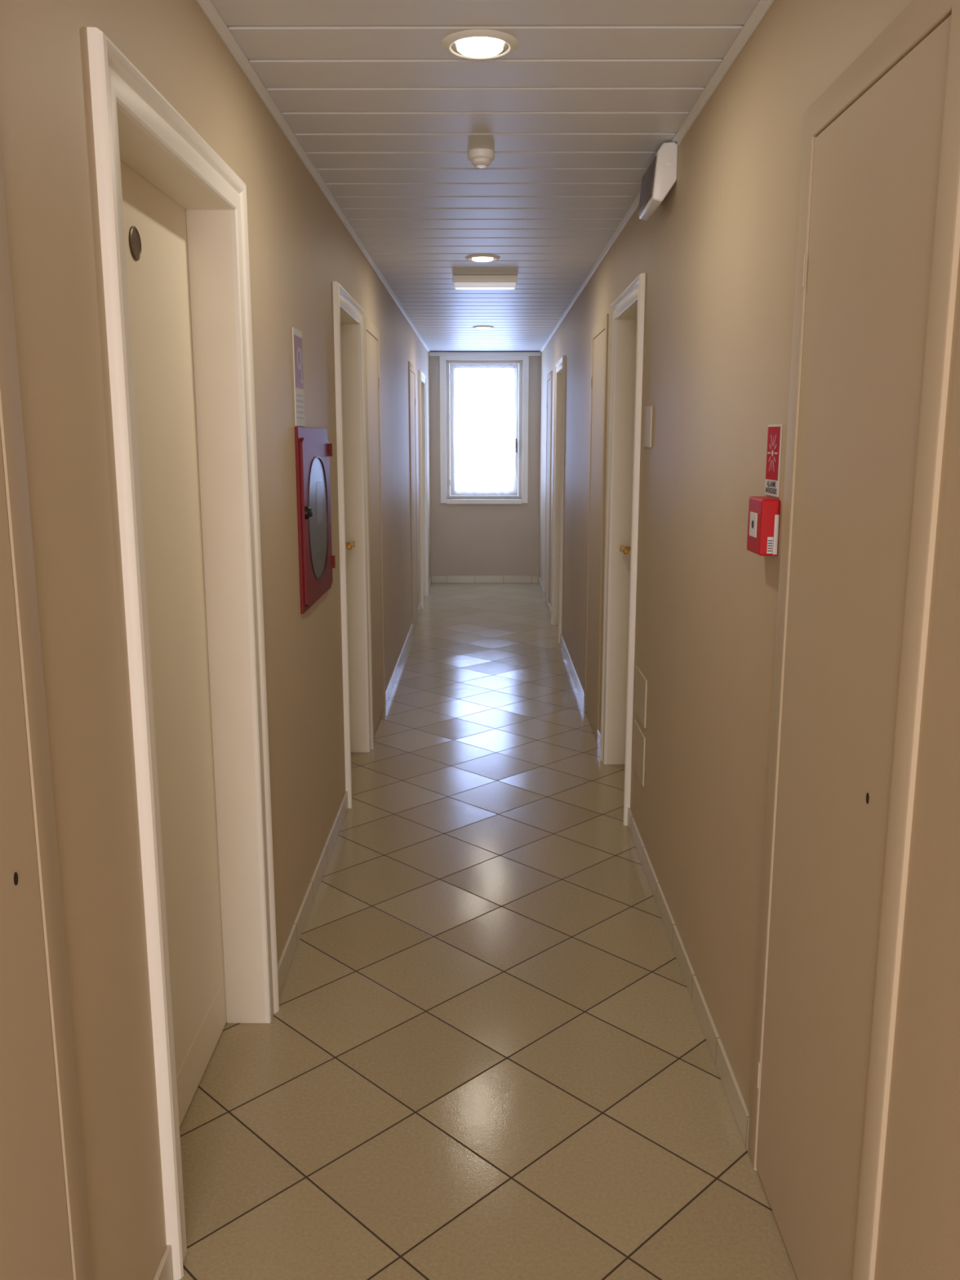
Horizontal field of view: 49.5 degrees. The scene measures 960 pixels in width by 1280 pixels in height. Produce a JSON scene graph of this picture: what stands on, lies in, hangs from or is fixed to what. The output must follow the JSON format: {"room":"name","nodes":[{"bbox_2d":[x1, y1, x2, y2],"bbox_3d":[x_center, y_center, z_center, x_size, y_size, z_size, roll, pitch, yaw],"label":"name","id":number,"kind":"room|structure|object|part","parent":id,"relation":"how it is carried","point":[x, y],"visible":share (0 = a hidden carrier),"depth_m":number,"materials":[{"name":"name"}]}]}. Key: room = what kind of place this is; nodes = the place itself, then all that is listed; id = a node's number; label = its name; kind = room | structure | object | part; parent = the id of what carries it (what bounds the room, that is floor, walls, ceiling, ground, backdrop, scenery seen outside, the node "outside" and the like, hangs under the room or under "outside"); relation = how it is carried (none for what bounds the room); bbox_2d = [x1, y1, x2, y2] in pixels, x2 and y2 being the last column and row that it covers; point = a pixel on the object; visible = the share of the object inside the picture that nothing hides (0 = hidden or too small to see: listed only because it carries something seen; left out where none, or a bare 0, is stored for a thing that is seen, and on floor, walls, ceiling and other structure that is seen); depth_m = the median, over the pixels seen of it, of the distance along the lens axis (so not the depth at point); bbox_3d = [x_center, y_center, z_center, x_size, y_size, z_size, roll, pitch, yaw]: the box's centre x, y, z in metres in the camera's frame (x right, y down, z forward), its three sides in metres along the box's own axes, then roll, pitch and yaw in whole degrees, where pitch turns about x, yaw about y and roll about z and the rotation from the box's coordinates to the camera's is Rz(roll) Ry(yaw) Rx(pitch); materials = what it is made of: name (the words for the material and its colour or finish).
{"room":"hotel corridor","nodes":[
{"label":"hotel corridor","id":0,"kind":"room"},
{"bbox_2d":[0,0,431,1279],"bbox_3d":[-0.648,-0.486,3.963,0.190,2.450,13.960,0,11,0],"label":"wall","id":1,"kind":"structure","parent":0,"point":[298,243],"depth_m":1.66,"materials":[{"name":"paint"}]},
{"bbox_2d":[0,147,93,1279],"bbox_3d":[-0.564,0.275,1.034,0.008,2.068,0.680,0,11,0],"label":"door","id":2,"kind":"structure","parent":1,"relation":"in","point":[44,1230],"depth_m":1.28,"materials":[{"name":"paint"}]},
{"bbox_2d":[86,26,279,1279],"bbox_3d":[-0.622,0.054,2.146,0.166,2.080,0.923,0,11,0],"label":"door","id":3,"kind":"structure","parent":1,"relation":"in","point":[173,214],"depth_m":2.34,"materials":[{"name":"paint"}]},
{"bbox_3d":[-0.663,1.008,2.330,0.001,0.124,0.769,0,11,0],"label":"kick plate","id":4,"kind":"part","parent":3,"relation":"part of","materials":[{"name":"beige metal"}]},
{"bbox_2d":[153,575,431,1279],"bbox_3d":[-0.549,0.680,4.188,0.009,0.075,13.960,0,11,0],"label":"baseboard","id":5,"kind":"structure","parent":1,"relation":"attached to","point":[165,1270],"depth_m":3.37,"materials":[{"name":"wood"}]},
{"bbox_2d":[292,327,305,426],"bbox_3d":[-0.555,-0.801,3.191,0.004,0.288,0.155,0,11,0],"label":"sign","id":6,"kind":"object","parent":1,"relation":"attached to","point":[296,334],"visible":1,"depth_m":3.18,"materials":[{"name":"paper"}]},
{"bbox_2d":[296,393,303,418],"bbox_3d":[-0.553,-0.718,3.205,0.001,0.073,0.120,0,11,0],"label":"print","id":7,"kind":"object","parent":6,"relation":"attached to","point":[300,397],"depth_m":3.20},
{"bbox_2d":[196,0,430,353],"bbox_3d":[-0.544,-1.601,3.747,0.018,0.017,13.960,0,11,0],"label":"trim","id":8,"kind":"structure","parent":1,"relation":"attached to","point":[208,7],"depth_m":2.89,"materials":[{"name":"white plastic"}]},
{"bbox_2d":[294,426,335,613],"bbox_3d":[-0.536,-0.416,3.472,0.039,0.570,0.590,0,11,0],"label":"cabinet","id":9,"kind":"object","parent":1,"relation":"attached to","point":[317,562],"visible":1,"depth_m":3.37,"materials":[{"name":"red metal"}]},
{"bbox_3d":[-0.528,-0.394,3.221,0.021,0.040,0.040,0,11,0],"label":"lock knob","id":10,"kind":"part","parent":9,"relation":"part of","materials":[{"name":"plastic"}]},
{"bbox_3d":[-0.539,-0.408,3.478,0.001,0.398,0.398,0,11,0],"label":"cabinet glass","id":11,"kind":"part","parent":9,"relation":"part of","materials":[{"name":"clear glass"}]},
{"bbox_2d":[332,280,373,808],"bbox_3d":[-0.610,-0.407,4.528,0.166,2.080,0.860,0,11,0],"label":"door","id":12,"kind":"structure","parent":1,"relation":"in","point":[348,315],"depth_m":4.81,"materials":[{"name":"paint"}]},
{"bbox_3d":[-0.613,-0.433,4.766,0.073,0.052,0.144,0,11,0],"label":"handle","id":13,"kind":"part","parent":12,"relation":"part of","materials":[{"name":"gold metal"}]},
{"bbox_2d":[364,315,386,740],"bbox_3d":[-0.541,-0.571,5.407,0.012,2.068,0.670,0,11,0],"label":"door","id":14,"kind":"structure","parent":1,"relation":"in","point":[371,332],"depth_m":5.38,"materials":[{"name":"paint"}]},
{"bbox_2d":[408,360,417,629],"bbox_3d":[-0.527,-1.130,8.299,0.012,2.068,0.680,0,11,0],"label":"door","id":15,"kind":"structure","parent":1,"relation":"in","point":[411,369],"depth_m":8.26,"materials":[{"name":"paint"}]},
{"bbox_2d":[417,369,428,608],"bbox_3d":[-0.587,-1.376,9.540,0.166,2.080,0.850,0,11,0],"label":"door","id":16,"kind":"structure","parent":1,"relation":"in","point":[421,376],"depth_m":9.78,"materials":[{"name":"paint"}]},
{"bbox_2d":[428,353,541,575],"bbox_3d":[0.051,-1.839,10.960,1.524,2.450,0.300,0,11,0],"label":"wall","id":17,"kind":"structure","parent":0,"point":[466,540],"depth_m":10.93,"materials":[{"name":"paint"}]},
{"bbox_2d":[439,355,528,504],"bbox_3d":[0.043,-2.172,10.786,0.909,1.510,0.155,0,11,0],"label":"window","id":18,"kind":"structure","parent":17,"relation":"in","point":[446,457],"depth_m":10.76,"materials":[{"name":"paint"}]},
{"bbox_3d":[0.043,-1.450,10.900,0.785,0.050,0.105,0,11,0],"label":"sill","id":19,"kind":"part","parent":18,"relation":"part of","materials":[{"name":"paint"}]},
{"bbox_3d":[0.044,-2.175,10.816,0.709,1.339,0.055,0,11,0],"label":"sash","id":20,"kind":"part","parent":18,"relation":"part of","materials":[{"name":"glass"}]},
{"bbox_2d":[451,365,519,495],"bbox_3d":[0.050,-2.157,10.770,0.693,1.313,0.016,0,11,0],"label":"window pane","id":21,"kind":"object","parent":18,"relation":"hanging from","point":[485,403],"visible":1,"depth_m":10.77,"materials":[{"name":"glass"}]},
{"bbox_3d":[0.050,-2.785,10.649,0.693,0.008,0.008,0,11,0],"label":"rod","id":22,"kind":"part","parent":21,"relation":"part of","materials":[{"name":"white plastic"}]},
{"bbox_2d":[431,575,537,582],"bbox_3d":[0.051,-0.644,11.034,1.124,0.075,0.009,0,11,0],"label":"baseboard","id":23,"kind":"structure","parent":17,"relation":"attached to","point":[435,579],"depth_m":11.03,"materials":[{"name":"tile"}]},
{"bbox_2d":[429,351,541,355],"bbox_3d":[0.051,-2.906,10.586,1.136,0.038,0.030,0,11,0],"label":"trim","id":24,"kind":"structure","parent":17,"relation":"attached to","point":[431,353],"depth_m":10.57,"materials":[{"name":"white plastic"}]},
{"bbox_2d":[210,0,759,351],"bbox_3d":[0.018,-1.626,3.739,1.144,0.033,13.960,0,11,0],"label":"ceiling","id":25,"kind":"structure","parent":0,"point":[574,119],"depth_m":2.90,"materials":[{"name":"wood"}]},
{"bbox_2d":[440,29,519,59],"bbox_3d":[0.000,-1.331,2.343,0.176,0.016,0.176,0,11,0],"label":"recessed light","id":26,"kind":"object","parent":25,"relation":"in","point":[475,44],"visible":1,"depth_m":2.31,"materials":[{"name":"white plastic"}]},
{"bbox_2d":[467,148,494,168],"bbox_3d":[0.004,-1.487,3.226,0.083,0.045,0.083,0,11,0],"label":"smoke detector","id":27,"kind":"object","parent":25,"relation":"attached to","point":[479,157],"visible":1,"depth_m":3.20,"materials":[{"name":"white plastic"}]},
{"bbox_2d":[464,254,500,262],"bbox_3d":[0.013,-1.864,5.099,0.176,0.016,0.176,0,11,0],"label":"recessed light","id":28,"kind":"object","parent":25,"relation":"in","point":[479,258],"visible":1,"depth_m":5.06,"materials":[{"name":"white plastic"}]},
{"bbox_2d":[472,325,494,328],"bbox_3d":[0.028,-2.475,8.260,0.176,0.016,0.176,0,11,0],"label":"recessed light","id":29,"kind":"object","parent":25,"relation":"in","point":[475,326],"visible":1,"depth_m":8.21,"materials":[{"name":"white plastic"}]},
{"bbox_2d":[452,275,517,289],"bbox_3d":[0.028,-1.953,5.688,0.352,0.063,0.110,0,11,0],"label":"emergency light","id":30,"kind":"object","parent":25,"relation":"attached to","point":[460,282],"visible":1,"depth_m":5.64,"materials":[{"name":"white plastic"}]},
{"bbox_2d":[453,282,515,289],"bbox_3d":[0.028,-1.933,5.691,0.338,0.024,0.100,0,11,0],"label":"diffuser","id":31,"kind":"object","parent":30,"relation":"attached to","point":[458,286],"depth_m":5.65,"materials":[{"name":"white plastic"}]},
{"bbox_2d":[178,582,797,1279],"bbox_3d":[0.019,0.728,4.296,1.524,0.060,14.360,0,11,0],"label":"floor","id":32,"kind":"structure","parent":0,"point":[486,1054],"depth_m":2.61,"materials":[{"name":"tile"}]},
{"bbox_2d":[538,0,959,1279],"bbox_3d":[0.685,-0.485,3.957,0.190,2.450,13.960,0,11,0],"label":"wall","id":33,"kind":"structure","parent":0,"point":[717,255],"depth_m":2.36,"materials":[{"name":"paint"}]},
{"bbox_2d":[544,370,552,610],"bbox_3d":[0.610,-1.331,9.339,0.012,2.068,0.650,0,11,0],"label":"door","id":34,"kind":"structure","parent":33,"relation":"in","point":[549,376],"depth_m":9.31,"materials":[{"name":"paint"}]},
{"bbox_2d":[551,355,565,643],"bbox_3d":[0.669,-1.076,7.988,0.166,2.080,0.860,0,11,0],"label":"door","id":35,"kind":"structure","parent":33,"relation":"in","point":[560,366],"depth_m":8.24,"materials":[{"name":"paint"}]},
{"bbox_2d":[584,313,608,743],"bbox_3d":[0.591,-0.561,5.358,0.012,2.068,0.700,0,11,0],"label":"door","id":36,"kind":"structure","parent":33,"relation":"in","point":[599,339],"depth_m":5.29,"materials":[{"name":"paint"}]},
{"bbox_2d":[600,272,645,825],"bbox_3d":[0.651,-0.370,4.338,0.166,2.080,0.865,0,11,0],"label":"door","id":37,"kind":"structure","parent":33,"relation":"in","point":[627,311],"depth_m":4.62,"materials":[{"name":"paint"}]},
{"bbox_3d":[0.657,-0.396,4.579,0.073,0.052,0.144,0,11,0],"label":"handle","id":38,"kind":"part","parent":37,"relation":"part of","materials":[{"name":"gold metal"}]},
{"bbox_2d":[632,720,645,786],"bbox_3d":[0.586,0.413,3.841,0.006,0.180,0.250,0,11,0],"label":"cover","id":39,"kind":"object","parent":33,"relation":"attached to","point":[639,740],"visible":1,"depth_m":3.81,"materials":[{"name":"beige plastic"}]},
{"bbox_2d":[634,665,647,728],"bbox_3d":[0.586,0.205,3.800,0.006,0.175,0.250,0,11,0],"label":"cover","id":40,"kind":"object","parent":33,"relation":"attached to","point":[641,682],"visible":1,"depth_m":3.77,"materials":[{"name":"beige plastic"}]},
{"bbox_2d":[537,575,749,1151],"bbox_3d":[0.586,0.681,4.183,0.009,0.075,13.960,0,11,0],"label":"baseboard","id":41,"kind":"structure","parent":33,"relation":"attached to","point":[738,1104],"depth_m":2.85,"materials":[{"name":"tile"}]},
{"bbox_2d":[643,405,652,447],"bbox_3d":[0.586,-0.744,3.637,0.006,0.140,0.150,0,11,0],"label":"cover","id":42,"kind":"object","parent":33,"relation":"attached to","point":[647,410],"visible":1,"depth_m":3.62,"materials":[{"name":"beige plastic"}]},
{"bbox_2d":[539,0,773,352],"bbox_3d":[0.581,-1.600,3.742,0.018,0.017,13.960,0,11,0],"label":"trim","id":43,"kind":"structure","parent":33,"relation":"attached to","point":[762,7],"depth_m":2.70,"materials":[{"name":"white plastic"}]},
{"bbox_2d":[638,142,677,220],"bbox_3d":[0.550,-1.421,3.240,0.075,0.166,0.293,0,11,0],"label":"emergency light","id":44,"kind":"object","parent":33,"relation":"attached to","point":[659,178],"visible":1,"depth_m":3.11,"materials":[{"name":"white plastic"}]},
{"bbox_2d":[746,496,780,555],"bbox_3d":[0.562,-0.228,2.074,0.039,0.110,0.106,0,11,0],"label":"fire alarm","id":45,"kind":"object","parent":33,"relation":"attached to","point":[763,519],"visible":1,"depth_m":2.03,"materials":[{"name":"red plastic"}]},
{"bbox_3d":[0.544,-0.230,2.075,0.002,0.048,0.050,0,11,0],"label":"break glass","id":46,"kind":"part","parent":45,"relation":"part of","materials":[{"name":"paper"}]},
{"bbox_2d":[767,540,773,551],"bbox_3d":[0.565,-0.183,2.028,0.009,0.022,0.001,0,11,0],"label":"print","id":47,"kind":"object","parent":45,"relation":"attached to","point":[770,543],"depth_m":2.03},
{"bbox_2d":[764,424,782,497],"bbox_3d":[0.580,-0.355,2.060,0.004,0.139,0.095,0,11,0],"label":"sign","id":48,"kind":"object","parent":33,"relation":"attached to","point":[772,466],"visible":1,"depth_m":2.05,"materials":[{"name":"paper"}]},
{"bbox_2d":[747,0,959,1279],"bbox_3d":[0.574,0.144,1.711,0.012,2.068,0.660,0,11,0],"label":"door","id":49,"kind":"structure","parent":33,"relation":"in","point":[878,234],"depth_m":1.61,"materials":[{"name":"paint"}]}
]}

